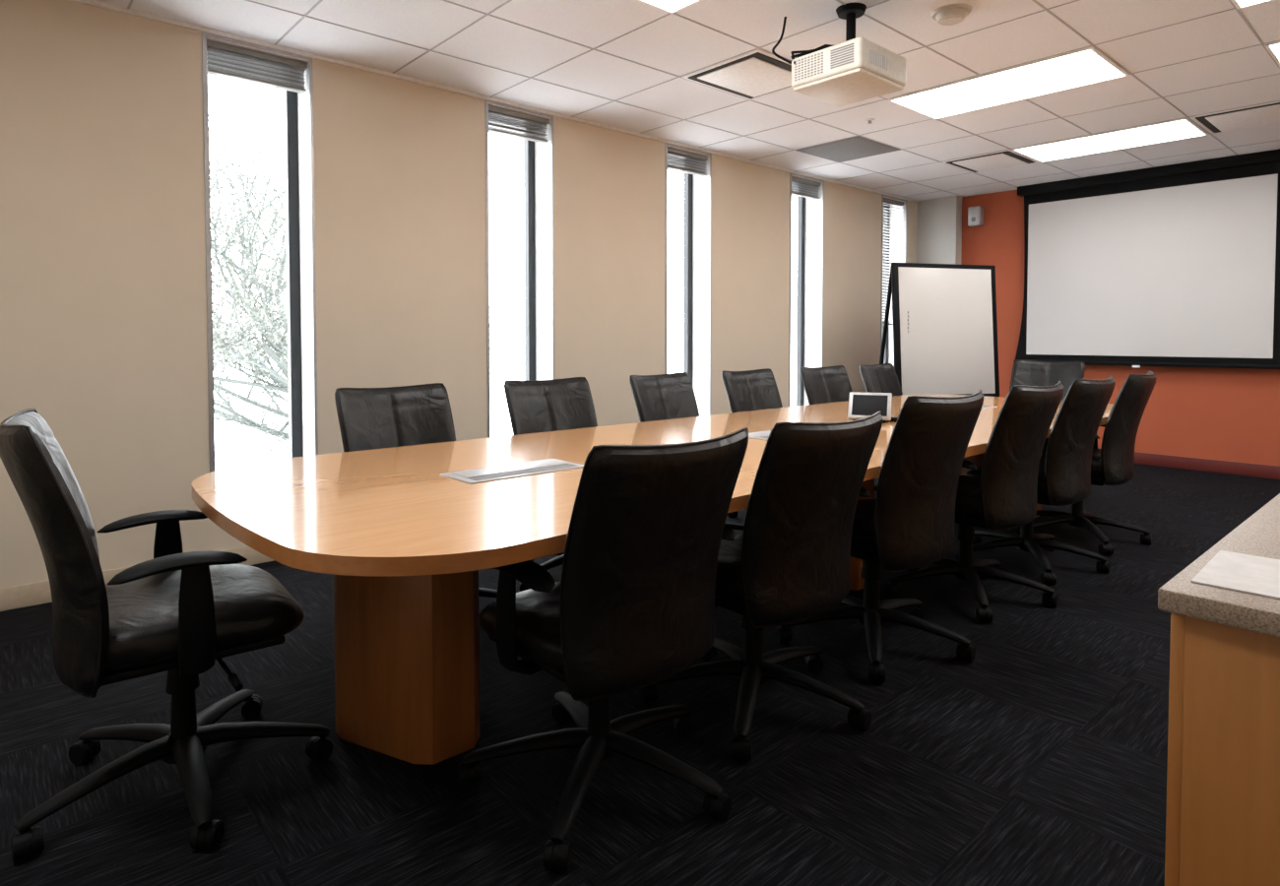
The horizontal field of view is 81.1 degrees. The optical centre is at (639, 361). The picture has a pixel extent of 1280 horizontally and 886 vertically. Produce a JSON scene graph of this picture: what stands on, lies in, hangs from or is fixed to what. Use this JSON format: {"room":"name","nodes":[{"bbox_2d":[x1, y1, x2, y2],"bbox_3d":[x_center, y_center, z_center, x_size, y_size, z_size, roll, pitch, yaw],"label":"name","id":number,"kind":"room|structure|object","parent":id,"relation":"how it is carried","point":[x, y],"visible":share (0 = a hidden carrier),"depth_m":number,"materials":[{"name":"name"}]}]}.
{"room":"conference room","nodes":[
{"label":"conference room","id":0,"kind":"room"},
{"bbox_2d":[0,0,917,588],"bbox_3d":[-0.520,-0.349,5.449,9.900,2.740,0.270,-2,3,-42],"label":"wall","id":1,"kind":"structure","parent":0,"point":[103,328],"depth_m":4.16,"materials":[{"name":"beige paint"}]},
{"bbox_2d":[0,546,273,611],"bbox_3d":[-0.478,0.975,5.341,9.760,0.100,0.012,-2,3,-42],"label":"baseboard","id":2,"kind":"structure","parent":1,"relation":"attached to","point":[38,593],"depth_m":3.35,"materials":[{"name":"beige wood"}]},
{"bbox_2d":[201,31,318,472],"bbox_3d":[-2.066,-0.444,4.036,0.530,2.422,0.270,-2,3,-42],"label":"window","id":3,"kind":"structure","parent":1,"relation":"in","point":[298,107],"depth_m":4.20,"materials":[{"name":"white paint"}]},
{"bbox_2d":[206,39,306,93],"bbox_3d":[-2.020,-1.549,3.950,0.480,0.158,0.055,-2,3,-42],"label":"blind","id":4,"kind":"object","parent":3,"relation":"attached to","point":[224,60],"visible":0.85,"depth_m":3.93,"materials":[{"name":"metal"}]},
{"bbox_2d":[69,0,919,202],"bbox_3d":[-0.475,-1.703,5.250,9.760,0.020,0.020,-2,3,-42],"label":"trim","id":5,"kind":"structure","parent":1,"relation":"attached to","point":[88,2],"depth_m":4.46,"materials":[{"name":"white paint"}]},
{"bbox_2d":[485,99,554,438],"bbox_3d":[-0.873,-0.479,5.102,0.530,2.422,0.270,-2,3,-42],"label":"window","id":6,"kind":"structure","parent":1,"relation":"in","point":[538,157],"depth_m":5.26,"materials":[{"name":"white paint"}]},
{"bbox_2d":[488,105,548,143],"bbox_3d":[-0.827,-1.584,5.016,0.480,0.158,0.055,-2,3,-42],"label":"blind","id":7,"kind":"object","parent":6,"relation":"attached to","point":[501,121],"visible":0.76,"depth_m":5.00,"materials":[{"name":"metal"}]},
{"bbox_2d":[664,142,711,416],"bbox_3d":[0.319,-0.514,6.168,0.530,2.422,0.270,-2,3,-42],"label":"window","id":8,"kind":"structure","parent":1,"relation":"in","point":[697,190],"depth_m":6.33,"materials":[{"name":"white paint"}]},
{"bbox_2d":[667,147,707,176],"bbox_3d":[0.366,-1.619,6.082,0.480,0.158,0.055,-2,3,-42],"label":"blind","id":9,"kind":"object","parent":8,"relation":"attached to","point":[677,160],"visible":0.77,"depth_m":6.07,"materials":[{"name":"metal"}]},
{"bbox_2d":[788,172,824,406],"bbox_3d":[1.512,-0.549,7.234,0.530,2.422,0.270,-2,3,-42],"label":"window","id":10,"kind":"structure","parent":1,"relation":"in","point":[810,212],"depth_m":7.40,"materials":[{"name":"white paint"}]},
{"bbox_2d":[791,176,820,199],"bbox_3d":[1.559,-1.654,7.148,0.480,0.158,0.055,-2,3,-42],"label":"blind","id":11,"kind":"object","parent":10,"relation":"attached to","point":[800,187],"visible":0.83,"depth_m":7.15,"materials":[{"name":"metal"}]},
{"bbox_2d":[880,194,907,365],"bbox_3d":[2.705,-0.584,8.299,0.530,2.422,0.270,-2,3,-42],"label":"window","id":12,"kind":"structure","parent":1,"relation":"in","point":[888,352],"depth_m":8.44,"materials":[{"name":"white paint"}]},
{"bbox_2d":[882,197,903,324],"bbox_3d":[2.751,-1.085,8.234,0.480,1.368,0.055,-2,3,-42],"label":"blind","id":13,"kind":"object","parent":12,"relation":"attached to","point":[887,201],"visible":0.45,"depth_m":8.22,"materials":[{"name":"white paint"}]},
{"bbox_2d":[0,463,1279,885],"bbox_3d":[1.303,1.137,3.458,10.300,0.100,5.800,-2,3,-42],"label":"floor","id":14,"kind":"structure","parent":0,"point":[1040,759],"depth_m":2.10,"materials":[{"name":"carpet"}]},
{"bbox_2d":[0,408,332,862],"bbox_3d":[-1.217,0.630,1.976,0.751,1.010,0.716,-1,2,-38],"label":"office chair","id":15,"kind":"object","parent":14,"relation":"on","point":[178,612],"visible":1,"depth_m":1.79,"materials":[{"name":"black leather"}]},
{"bbox_2d":[334,383,497,597],"bbox_3d":[-0.925,0.606,3.160,0.687,0.980,0.724,-2,3,-43],"label":"office chair","id":16,"kind":"object","parent":14,"relation":"on","point":[369,418],"visible":0.21,"depth_m":3.35,"materials":[{"name":"black leather"}]},
{"bbox_2d":[504,377,597,591],"bbox_3d":[-0.315,0.588,3.708,0.687,0.980,0.724,-2,2,-39],"label":"office chair","id":17,"kind":"object","parent":14,"relation":"on","point":[554,405],"visible":0.23,"depth_m":3.91,"materials":[{"name":"black leather"}]},
{"bbox_2d":[456,427,748,871],"bbox_3d":[-0.085,0.650,2.034,0.687,0.966,0.724,-2,2,-39],"label":"office chair","id":18,"kind":"object","parent":14,"relation":"on","point":[631,608],"visible":1,"depth_m":1.78,"materials":[{"name":"black leather"}]},
{"bbox_2d":[191,394,1113,765],"bbox_3d":[0.888,0.703,3.757,5.350,0.748,1.580,-2,3,-42],"label":"conference table","id":19,"kind":"object","parent":14,"relation":"on","point":[405,535],"visible":0.52,"depth_m":2.15,"materials":[{"name":"brown wood"}]},
{"bbox_2d":[847,391,897,422],"bbox_3d":[1.272,0.247,4.044,0.270,0.155,0.143,1,2,23],"label":"control panel","id":20,"kind":"object","parent":19,"relation":"on","point":[861,405],"visible":0.91,"depth_m":4.02,"materials":[{"name":"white plastic"}]},
{"bbox_2d":[629,372,744,530],"bbox_3d":[0.313,0.570,4.265,0.724,0.980,0.687,2,3,45],"label":"office chair","id":21,"kind":"object","parent":14,"relation":"on","point":[670,396],"visible":0.23,"depth_m":4.46,"materials":[{"name":"black leather"}]},
{"bbox_2d":[721,368,782,517],"bbox_3d":[0.901,0.552,4.793,0.687,0.980,0.724,-2,2,-41],"label":"office chair","id":22,"kind":"object","parent":14,"relation":"on","point":[757,389],"visible":0.27,"depth_m":5.01,"materials":[{"name":"black leather"}]},
{"bbox_2d":[637,411,882,761],"bbox_3d":[0.400,0.636,2.467,0.687,0.966,0.724,-1,2,-38],"label":"office chair","id":23,"kind":"object","parent":14,"relation":"on","point":[790,562],"visible":0.91,"depth_m":2.19,"materials":[{"name":"black leather"}]},
{"bbox_2d":[800,365,877,498],"bbox_3d":[1.526,0.534,5.355,0.687,0.980,0.724,-1,2,-37],"label":"office chair","id":24,"kind":"object","parent":14,"relation":"on","point":[829,384],"visible":0.25,"depth_m":5.58,"materials":[{"name":"black leather"}]},
{"bbox_2d":[773,389,983,682],"bbox_3d":[0.936,0.603,2.946,0.687,1.000,0.724,-1,2,-37],"label":"office chair","id":25,"kind":"object","parent":14,"relation":"on","point":[910,522],"visible":0.87,"depth_m":2.66,"materials":[{"name":"black leather"}]},
{"bbox_2d":[859,363,902,396],"bbox_3d":[2.109,0.517,5.872,0.687,0.980,0.724,-2,3,-42],"label":"office chair","id":26,"kind":"object","parent":14,"relation":"on","point":[876,378],"visible":0.2,"depth_m":6.11,"materials":[{"name":"black leather"}]},
{"bbox_2d":[879,262,999,396],"bbox_3d":[2.779,0.034,7.001,1.175,1.874,0.650,-1,2,-16],"label":"easel","id":27,"kind":"object","parent":14,"relation":"on","point":[944,319],"visible":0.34,"depth_m":6.89,"materials":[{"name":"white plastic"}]},
{"bbox_2d":[884,381,1063,622],"bbox_3d":[1.547,0.585,3.493,0.687,1.000,0.724,-2,2,-39],"label":"office chair","id":28,"kind":"object","parent":14,"relation":"on","point":[1004,497],"visible":0.85,"depth_m":3.21,"materials":[{"name":"black leather"}]},
{"bbox_2d":[955,375,1115,584],"bbox_3d":[2.076,0.570,3.966,0.687,1.000,0.724,-2,2,-39],"label":"office chair","id":29,"kind":"object","parent":14,"relation":"on","point":[1064,469],"visible":0.84,"depth_m":3.67,"materials":[{"name":"black leather"}]},
{"bbox_2d":[1009,359,1085,400],"bbox_3d":[3.030,0.504,5.824,0.724,1.010,0.687,-2,2,-39],"label":"office chair","id":30,"kind":"object","parent":14,"relation":"on","point":[1024,372],"visible":0.17,"depth_m":5.99,"materials":[{"name":"black leather"}]},
{"bbox_2d":[1017,371,1156,555],"bbox_3d":[2.635,0.553,4.467,0.687,1.000,0.724,-2,3,-44],"label":"office chair","id":31,"kind":"object","parent":14,"relation":"on","point":[1112,465],"visible":0.73,"depth_m":4.17,"materials":[{"name":"black leather"}]},
{"bbox_2d":[1157,493,1279,885],"bbox_3d":[2.037,0.712,1.790,3.010,0.860,0.677,-2,3,-42],"label":"base cabinet","id":32,"kind":"object","parent":14,"relation":"on","point":[1223,818],"visible":0.98,"depth_m":0.99,"materials":[{"name":"wood"}]},
{"bbox_2d":[1190,550,1279,599],"bbox_3d":[0.944,0.306,1.002,0.224,0.002,0.306,-2,3,-42],"label":"paper sheet","id":33,"kind":"object","parent":32,"relation":"on","point":[1241,572],"visible":1,"depth_m":1.06,"materials":[{"name":"white paper"}]},
{"bbox_2d":[94,0,1279,200],"bbox_3d":[1.303,-1.701,3.365,10.300,0.100,5.800,-2,3,-42],"label":"ceiling","id":34,"kind":"structure","parent":0,"point":[673,44],"depth_m":4.16,"materials":[{"name":"tile"}]},
{"bbox_2d":[637,0,703,14],"bbox_3d":[0.312,-1.629,2.896,0.633,0.011,1.188,-2,3,-42],"label":"ceiling light","id":35,"kind":"object","parent":34,"relation":"attached to","point":[672,7],"depth_m":3.45,"materials":[{"name":"white plastic"}]},
{"bbox_2d":[127,0,1279,196],"bbox_3d":[1.336,-1.649,3.329,9.900,0.004,5.300,-2,3,-42],"label":"grid","id":36,"kind":"object","parent":34,"relation":"attached to","point":[131,1],"visible":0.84,"depth_m":4.25,"materials":[{"name":"white metal"}]},
{"bbox_2d":[681,48,792,100],"bbox_3d":[0.674,-1.677,4.426,0.629,0.018,0.584,-2,3,-42],"label":"ceiling vent","id":37,"kind":"object","parent":34,"relation":"attached to","point":[757,73],"depth_m":4.37,"materials":[{"name":"white metal"}]},
{"bbox_2d":[771,1,906,106],"bbox_3d":[0.945,-1.472,3.585,0.441,0.382,0.518,-2,3,-42],"label":"ceiling projector","id":38,"kind":"object","parent":34,"relation":"hanging from","point":[856,69],"depth_m":3.45,"materials":[{"name":"white plastic"}]},
{"bbox_2d":[795,135,900,162],"bbox_3d":[1.714,-1.738,6.161,0.629,0.009,0.584,-2,3,-42],"label":"ceiling vent","id":39,"kind":"object","parent":34,"relation":"in","point":[858,147],"visible":1,"depth_m":6.14,"materials":[{"name":"grey metal"}]},
{"bbox_2d":[865,118,874,124],"bbox_3d":[1.631,-1.702,5.309,0.060,0.026,0.060,-2,3,-42],"label":"sprinkler head","id":40,"kind":"object","parent":34,"relation":"attached to","point":[869,120],"visible":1,"depth_m":5.30},
{"bbox_2d":[931,2,971,25],"bbox_3d":[1.476,-1.635,3.549,0.180,0.045,0.180,-2,3,-42],"label":"smoke detector","id":41,"kind":"object","parent":34,"relation":"attached to","point":[951,14],"visible":1,"depth_m":3.50,"materials":[{"name":"plastic"}]},
{"bbox_2d":[941,149,1038,172],"bbox_3d":[3.078,-1.747,6.575,0.629,0.018,0.584,-2,3,-42],"label":"ceiling vent","id":42,"kind":"object","parent":34,"relation":"attached to","point":[1008,158],"depth_m":6.52,"materials":[{"name":"white metal"}]},
{"bbox_2d":[887,46,1129,119],"bbox_3d":[2.235,-1.686,4.615,0.633,0.011,1.188,-2,3,-42],"label":"ceiling light","id":43,"kind":"object","parent":34,"relation":"attached to","point":[1086,66],"depth_m":4.54,"materials":[{"name":"white plastic"}]},
{"bbox_2d":[1011,117,1208,162],"bbox_3d":[3.678,-1.728,5.904,0.633,0.011,1.188,-2,3,-42],"label":"ceiling light","id":44,"kind":"object","parent":34,"relation":"attached to","point":[1183,128],"depth_m":5.83,"materials":[{"name":"white plastic"}]},
{"bbox_2d":[1014,148,1279,369],"bbox_3d":[4.630,-0.856,6.949,0.120,1.825,2.195,-2,3,-42],"label":"projection screen","id":45,"kind":"object","parent":34,"relation":"hanging from","point":[1178,265],"visible":0.94,"depth_m":6.82,"materials":[{"name":"white fabric"}]},
{"bbox_2d":[1189,100,1279,133],"bbox_3d":[4.277,-1.703,5.234,0.629,0.018,0.584,-2,3,-42],"label":"ceiling vent","id":46,"kind":"object","parent":34,"relation":"attached to","point":[1264,113],"depth_m":5.22,"materials":[{"name":"white metal"}]},
{"bbox_2d":[1230,0,1273,9],"bbox_3d":[2.954,-1.628,2.844,0.633,0.011,1.188,-2,3,-42],"label":"ceiling light","id":47,"kind":"object","parent":34,"relation":"attached to","point":[1240,4],"depth_m":3.43,"materials":[{"name":"white plastic"}]},
{"bbox_2d":[1264,40,1279,66],"bbox_3d":[3.916,-1.656,3.704,0.633,0.011,1.188,-2,3,-42],"label":"ceiling light","id":48,"kind":"object","parent":34,"relation":"attached to","point":[1273,48],"depth_m":3.99,"materials":[{"name":"white plastic"}]},
{"bbox_2d":[916,195,961,264],"bbox_3d":[3.358,-0.447,8.432,0.140,2.740,0.450,-2,3,-42],"label":"wall column","id":49,"kind":"structure","parent":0,"point":[939,220],"depth_m":8.32,"materials":[{"name":"white paint"}]},
{"bbox_2d":[960,190,1279,466],"bbox_3d":[5.078,-0.392,6.764,0.200,2.740,5.770,-2,3,-42],"label":"wall","id":50,"kind":"structure","parent":0,"point":[1232,415],"depth_m":6.88,"materials":[{"name":"paint"}]},
{"bbox_2d":[967,205,984,226],"bbox_3d":[3.636,-1.566,8.086,0.137,0.200,0.130,-2,3,-42],"label":"wall speaker","id":51,"kind":"object","parent":50,"relation":"attached to","point":[975,214],"visible":1,"depth_m":8.04,"materials":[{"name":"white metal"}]},
{"bbox_2d":[1097,448,1279,479],"bbox_3d":[5.171,0.931,6.542,0.015,0.110,4.850,-2,3,-42],"label":"baseboard","id":52,"kind":"structure","parent":50,"relation":"attached to","point":[1196,464],"depth_m":6.65,"materials":[{"name":"brown wood"}]},
{"label":"outside","id":53,"kind":"structure","parent":0,"visible":0},
{"bbox_2d":[213,384,796,470],"bbox_3d":[-15.594,3.733,32.584,100.000,0.200,59.400,-2,3,-42],"label":"ground","id":54,"kind":"structure","parent":53,"point":[500,423],"depth_m":38.24,"materials":[{"name":"white snow"}]},
{"bbox_2d":[207,78,524,470],"bbox_3d":[-5.508,-0.197,10.285,7.875,9.196,6.113,1,2,28],"label":"tree","id":55,"kind":"object","parent":54,"relation":"on","point":[275,347],"visible":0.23,"depth_m":10.27,"materials":[{"name":"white plant"}]}
]}

